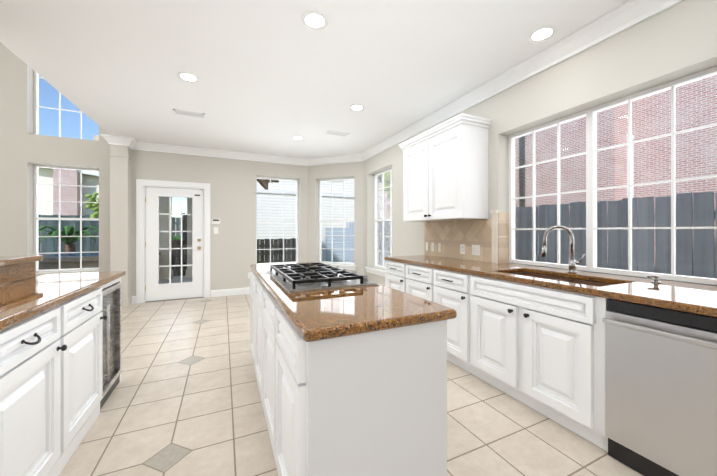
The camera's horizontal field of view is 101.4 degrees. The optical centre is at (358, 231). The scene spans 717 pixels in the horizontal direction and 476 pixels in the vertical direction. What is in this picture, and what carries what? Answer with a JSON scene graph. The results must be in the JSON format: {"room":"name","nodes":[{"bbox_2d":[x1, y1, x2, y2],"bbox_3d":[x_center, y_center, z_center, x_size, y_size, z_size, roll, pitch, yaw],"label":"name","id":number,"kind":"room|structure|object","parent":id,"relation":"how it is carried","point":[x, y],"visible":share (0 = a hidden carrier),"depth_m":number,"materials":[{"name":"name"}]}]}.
{"room":"kitchen","nodes":[
{"label":"kitchen","id":0,"kind":"room"},
{"bbox_2d":[0,0,628,158],"bbox_3d":[-0.207,-1.688,1.895,4.500,0.300,9.400,0,0,-25],"label":"ceiling","id":1,"kind":"structure","parent":0,"point":[274,76],"depth_m":2.63,"materials":[{"name":"paint"}]},
{"bbox_2d":[177,72,198,82],"bbox_3d":[-1.695,-1.534,2.927,0.189,0.006,0.189,0,0,20],"label":"recessed light","id":2,"kind":"object","parent":1,"relation":"in","point":[185,76],"depth_m":2.93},
{"bbox_2d":[173,109,205,117],"bbox_3d":[-2.199,-1.532,3.828,0.360,0.008,0.160,0,0,-25],"label":"ceiling vent","id":3,"kind":"object","parent":1,"relation":"in","point":[201,115],"depth_m":3.81,"materials":[{"name":"white metal"}]},
{"bbox_2d":[292,136,303,139],"bbox_3d":[-0.991,-1.532,4.815,0.189,0.006,0.189,0,0,20],"label":"recessed light","id":4,"kind":"object","parent":1,"relation":"in","point":[294,137],"depth_m":4.80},
{"bbox_2d":[301,11,327,29],"bbox_3d":[-0.320,-1.534,2.140,0.189,0.006,0.189,0,0,20],"label":"recessed light","id":5,"kind":"object","parent":1,"relation":"in","point":[313,20],"depth_m":2.14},
{"bbox_2d":[325,130,348,136],"bbox_3d":[-0.335,-1.532,4.611,0.360,0.008,0.160,0,0,-25],"label":"ceiling vent","id":6,"kind":"object","parent":1,"relation":"in","point":[328,132],"depth_m":4.59,"materials":[{"name":"white metal"}]},
{"bbox_2d":[349,104,363,110],"bbox_3d":[-0.022,-1.533,3.643,0.189,0.006,0.189,0,0,20],"label":"recessed light","id":7,"kind":"object","parent":1,"relation":"in","point":[356,107],"depth_m":3.64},
{"bbox_2d":[528,25,556,42],"bbox_3d":[1.430,-1.534,2.286,0.189,0.006,0.189,0,0,20],"label":"recessed light","id":8,"kind":"object","parent":1,"relation":"in","point":[541,34],"depth_m":2.28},
{"bbox_2d":[59,294,643,475],"bbox_3d":[-2.721,1.302,0.899,9.800,0.120,9.800,0,0,-25],"label":"floor","id":9,"kind":"structure","parent":0,"point":[184,399],"depth_m":1.94,"materials":[{"name":"tile"}]},
{"bbox_2d":[0,299,75,475],"bbox_3d":[-1.600,0.805,1.124,0.485,0.870,0.726,0,0,-25],"label":"base cabinet","id":10,"kind":"object","parent":9,"relation":"on","point":[60,355],"depth_m":1.31,"materials":[{"name":"white wood"}]},
{"bbox_2d":[0,271,125,326],"bbox_3d":[-1.384,0.390,0.657,0.485,0.124,3.740,0,0,-25],"label":"countertop","id":11,"kind":"structure","parent":10,"relation":"on","point":[18,301],"depth_m":1.63,"materials":[{"name":"brown stone"}]},
{"bbox_2d":[72,283,107,448],"bbox_3d":[-1.831,0.805,1.626,0.485,0.870,0.691,0,0,-25],"label":"base cabinet","id":12,"kind":"object","parent":9,"relation":"on","point":[91,307],"depth_m":1.83,"materials":[{"name":"white wood"}]},
{"bbox_2d":[108,279,121,397],"bbox_3d":[-2.068,0.827,2.117,0.467,0.828,0.495,0,0,-25],"label":"wine cooler","id":13,"kind":"object","parent":9,"relation":"on","point":[114,289],"depth_m":2.32,"materials":[{"name":"black glass"}]},
{"bbox_2d":[99,126,131,306],"bbox_3d":[-4.176,-1.556,5.018,0.545,5.600,0.625,0,0,-25],"label":"column","id":14,"kind":"structure","parent":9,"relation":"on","point":[114,207],"depth_m":4.85,"materials":[{"name":"paint"}]},
{"bbox_2d":[250,270,446,475],"bbox_3d":[-0.340,0.805,2.064,0.640,0.870,2.116,0,0,-25],"label":"kitchen island","id":15,"kind":"object","parent":9,"relation":"on","point":[350,369],"depth_m":1.12,"materials":[{"name":"white wood"}]},
{"bbox_2d":[250,262,456,345],"bbox_3d":[-0.330,0.349,2.071,0.655,0.040,2.156,0,0,-25],"label":"island countertop","id":16,"kind":"structure","parent":15,"relation":"on","point":[323,303],"depth_m":1.31,"materials":[{"name":"brown stone"}]},
{"bbox_2d":[267,262,378,292],"bbox_3d":[-0.310,0.299,2.088,0.541,0.058,0.910,0,0,-25],"label":"cooktop","id":17,"kind":"object","parent":16,"relation":"in","point":[300,277],"depth_m":1.81,"materials":[{"name":"black metal"}]},
{"bbox_2d":[385,261,400,290],"bbox_3d":[0.747,0.807,3.702,0.646,0.870,0.553,0,0,-25],"label":"base cabinet","id":18,"kind":"object","parent":9,"relation":"on","point":[392,268],"depth_m":3.63,"materials":[{"name":"white wood"}]},
{"bbox_2d":[401,261,424,298],"bbox_3d":[0.932,0.807,3.300,0.646,0.870,0.646,0,0,-25],"label":"base cabinet","id":19,"kind":"object","parent":9,"relation":"on","point":[412,276],"depth_m":3.25,"materials":[{"name":"white wood"}]},
{"bbox_2d":[425,265,524,376],"bbox_3d":[1.122,0.806,2.888,0.646,0.870,0.573,0,0,-25],"label":"base cabinet","id":20,"kind":"object","parent":9,"relation":"on","point":[484,338],"depth_m":2.44,"materials":[{"name":"white wood"}]},
{"bbox_2d":[593,297,716,475],"bbox_3d":[1.766,0.808,1.496,0.642,0.866,0.635,0,0,-25],"label":"base cabinet","id":21,"kind":"object","parent":9,"relation":"on","point":[621,369],"depth_m":1.43,"materials":[{"name":"metal"}]},
{"bbox_2d":[385,255,716,316],"bbox_3d":[1.541,0.349,2.160,0.796,0.040,4.020,0,0,-25],"label":"countertop","id":22,"kind":"structure","parent":21,"relation":"on","point":[696,298],"depth_m":1.86,"materials":[{"name":"brown stone"}]},
{"bbox_2d":[485,269,536,312],"bbox_3d":[1.368,0.470,2.391,0.449,0.226,0.400,0,0,-25],"label":"drawer","id":23,"kind":"object","parent":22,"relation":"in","point":[499,292],"depth_m":2.17,"materials":[{"name":"white wood"}]},
{"bbox_2d":[541,225,584,272],"bbox_3d":[1.632,0.140,2.350,0.211,0.378,0.220,0,0,-25],"label":"faucet","id":24,"kind":"object","parent":22,"relation":"on","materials":[{"name":"silver metal"}]},
{"bbox_2d":[533,277,612,328],"bbox_3d":[1.545,0.470,2.006,0.449,0.226,0.400,0,0,-25],"label":"drawer","id":25,"kind":"object","parent":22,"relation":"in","point":[573,308],"depth_m":1.84,"materials":[{"name":"white wood"}]},
{"bbox_2d":[602,299,716,475],"bbox_3d":[1.728,0.806,1.459,0.650,0.864,0.600,0,0,-25],"label":"dishwasher","id":26,"kind":"object","parent":21,"relation":"in","point":[660,362],"depth_m":1.41,"materials":[{"name":"silver metal"}]},
{"bbox_2d":[0,0,716,296],"bbox_3d":[-2.721,-1.683,0.901,9.800,5.850,9.800,0,0,-25],"label":"wall","id":27,"kind":"structure","parent":0,"point":[676,42],"depth_m":4.73,"materials":[{"name":"paint"}]},
{"bbox_2d":[34,165,98,271],"bbox_3d":[-5.078,-0.215,5.176,0.920,1.820,0.060,0,0,-25],"label":"window","id":28,"kind":"structure","parent":27,"relation":"in","point":[36,200],"depth_m":5.11,"materials":[{"name":"clear glass"}]},
{"bbox_2d":[34,71,98,139],"bbox_3d":[-5.078,-2.375,5.177,0.920,1.560,0.060,0,0,-25],"label":"window","id":29,"kind":"structure","parent":27,"relation":"in","point":[36,103],"depth_m":5.02,"materials":[{"name":"clear glass"}]},
{"bbox_2d":[136,179,209,303],"bbox_3d":[-3.340,0.172,5.358,1.140,2.145,0.205,0,0,-25],"label":"back door","id":30,"kind":"structure","parent":27,"relation":"in","point":[150,287],"depth_m":5.29,"materials":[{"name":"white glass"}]},
{"bbox_2d":[132,287,249,303],"bbox_3d":[-1.495,1.179,4.581,3.990,0.130,2.840,0,0,-25],"label":"baseboard","id":31,"kind":"structure","parent":27,"relation":"attached to","point":[229,292],"depth_m":5.66,"materials":[{"name":"white wood"}]},
{"bbox_2d":[212,219,219,223],"bbox_3d":[-2.706,-0.185,5.571,0.140,0.090,0.030,0,0,-25],"label":"thermostat","id":32,"kind":"object","parent":27,"relation":"attached to","point":[215,221],"depth_m":5.56,"materials":[{"name":"white plastic"}]},
{"bbox_2d":[256,177,297,263],"bbox_3d":[-1.689,-0.167,6.149,0.980,1.915,0.250,0,0,-25],"label":"window","id":33,"kind":"structure","parent":27,"relation":"in","point":[283,220],"depth_m":6.24,"materials":[{"name":"clear glass"}]},
{"bbox_2d":[319,177,356,269],"bbox_3d":[-0.470,-0.167,6.190,0.980,1.915,0.250,0,0,20],"label":"angled window","id":34,"kind":"structure","parent":27,"relation":"in","point":[350,267],"depth_m":6.29,"materials":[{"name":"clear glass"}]},
{"bbox_2d":[365,168,391,276],"bbox_3d":[0.444,-0.168,5.343,0.250,1.915,1.010,0,0,-25],"label":"window","id":35,"kind":"structure","parent":27,"relation":"in","point":[382,215],"depth_m":5.50,"materials":[{"name":"clear glass"}]},
{"bbox_2d":[100,0,683,165],"bbox_3d":[-0.408,-1.473,1.830,4.320,0.128,9.050,0,0,-25],"label":"crown molding","id":36,"kind":"structure","parent":27,"relation":"attached to","point":[624,16],"depth_m":3.00,"materials":[{"name":"white wood"}]},
{"bbox_2d":[398,113,491,221],"bbox_3d":[0.966,-0.649,3.509,0.412,1.034,1.158,0,0,-25],"label":"upper cabinet","id":37,"kind":"object","parent":27,"relation":"attached to","point":[445,170],"visible":1,"depth_m":3.14,"materials":[{"name":"white wood"}]},
{"bbox_2d":[424,210,508,262],"bbox_3d":[1.822,0.055,2.290,0.184,0.545,4.020,0,0,-25],"label":"backsplash","id":38,"kind":"structure","parent":27,"relation":"attached to","point":[490,237],"depth_m":3.30,"materials":[{"name":"tile"}]},
{"bbox_2d":[460,244,464,253],"bbox_3d":[1.218,0.208,3.431,0.007,0.115,0.072,0,0,-25],"label":"outlet","id":39,"kind":"object","parent":38,"relation":"attached to","point":[462,246],"depth_m":3.43,"materials":[{"name":"white plastic"}]},
{"bbox_2d":[472,245,479,255],"bbox_3d":[1.300,0.208,3.250,0.009,0.115,0.115,0,0,-25],"label":"outlet","id":40,"kind":"object","parent":38,"relation":"attached to","point":[475,249],"depth_m":3.24,"materials":[{"name":"white plastic"}]},
{"bbox_2d":[508,66,716,284],"bbox_3d":[1.906,-0.336,2.400,0.060,1.322,1.490,0,0,-25],"label":"window","id":41,"kind":"structure","parent":27,"relation":"in","point":[590,114],"depth_m":2.35,"materials":[{"name":"clear glass"}]},
{"label":"outside","id":42,"kind":"structure","parent":0,"visible":0},
{"bbox_3d":[-5.417,1.499,11.163,80.000,0.200,65.000,0,0,-25],"label":"lawn","id":43,"kind":"structure","parent":42,"visible":0},
{"bbox_2d":[38,167,98,243],"bbox_3d":[-19.058,-1.468,16.631,12.700,5.740,10.550,0,0,-25],"label":"house","id":44,"kind":"structure","parent":43,"relation":"on","point":[50,191],"depth_m":13.58,"materials":[{"name":"brick"}]},
{"bbox_2d":[85,192,98,217],"bbox_3d":[-8.826,0.009,10.321,1.180,2.784,1.184,0,0,-25],"label":"tree","id":45,"kind":"object","parent":43,"relation":"on","point":[95,208],"depth_m":10.04,"materials":[{"name":"green plant"}]},
{"bbox_2d":[38,251,160,269],"bbox_3d":[-9.336,0.969,7.484,8.600,0.855,5.600,0,0,-25],"label":"spa","id":46,"kind":"object","parent":43,"relation":"on","point":[68,262],"depth_m":6.10,"materials":[{"name":"stone"}]},
{"bbox_2d":[38,225,98,251],"bbox_3d":[-8.278,0.235,8.414,1.694,0.783,1.697,0,0,-25],"label":"sago palm","id":47,"kind":"object","parent":46,"relation":"on","point":[69,244],"depth_m":8.29,"materials":[{"name":"green plant"}]},
{"bbox_2d":[38,213,186,275],"bbox_3d":[-12.133,0.397,8.077,13.217,2.000,3.817,0,0,-25],"label":"fence","id":48,"kind":"object","parent":43,"relation":"on","point":[47,248],"depth_m":10.70,"materials":[{"name":"grey wood"}]},
{"bbox_2d":[172,235,180,239],"bbox_3d":[-6.219,0.750,10.765,1.773,1.329,1.592,0,0,-25],"label":"trees","id":49,"kind":"object","parent":43,"relation":"on","point":[177,237],"depth_m":10.44,"materials":[{"name":"green plant"}]},
{"bbox_2d":[94,135,278,283],"bbox_3d":[-3.800,-0.179,7.181,3.420,3.150,3.389,0,0,-25],"label":"patio","id":50,"kind":"structure","parent":43,"relation":"on","point":[163,256],"depth_m":7.80,"materials":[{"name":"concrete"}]},
{"bbox_2d":[172,238,295,275],"bbox_3d":[-3.691,0.823,9.928,5.100,1.150,0.123,0,0,-25],"label":"fence","id":51,"kind":"object","parent":43,"relation":"on","point":[279,252],"depth_m":10.10,"materials":[{"name":"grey wood"}]},
{"bbox_2d":[257,179,353,260],"bbox_3d":[-2.249,-3.271,20.060,13.800,9.350,10.500,0,0,-25],"label":"siding","id":52,"kind":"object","parent":43,"relation":"on","point":[288,201],"depth_m":14.33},
{"bbox_2d":[321,227,350,262],"bbox_3d":[2.495,0.615,12.670,8.530,1.570,0.210,0,0,-25],"label":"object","id":53,"kind":"structure","parent":43,"relation":"on","point":[337,247],"depth_m":11.08,"materials":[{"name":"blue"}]},
{"bbox_2d":[347,191,716,285],"bbox_3d":[2.925,0.489,4.549,0.123,1.810,16.000,0,0,-25],"label":"fence","id":54,"kind":"object","parent":43,"relation":"on","point":[615,252],"depth_m":3.53,"materials":[{"name":"grey wood"}]},
{"bbox_2d":[515,75,716,285],"bbox_3d":[5.559,-2.430,5.215,1.050,7.650,21.000,0,0,-25],"label":"brick house","id":55,"kind":"structure","parent":43,"relation":"on","point":[645,164],"depth_m":5.58,"materials":[{"name":"brick"}]}
]}

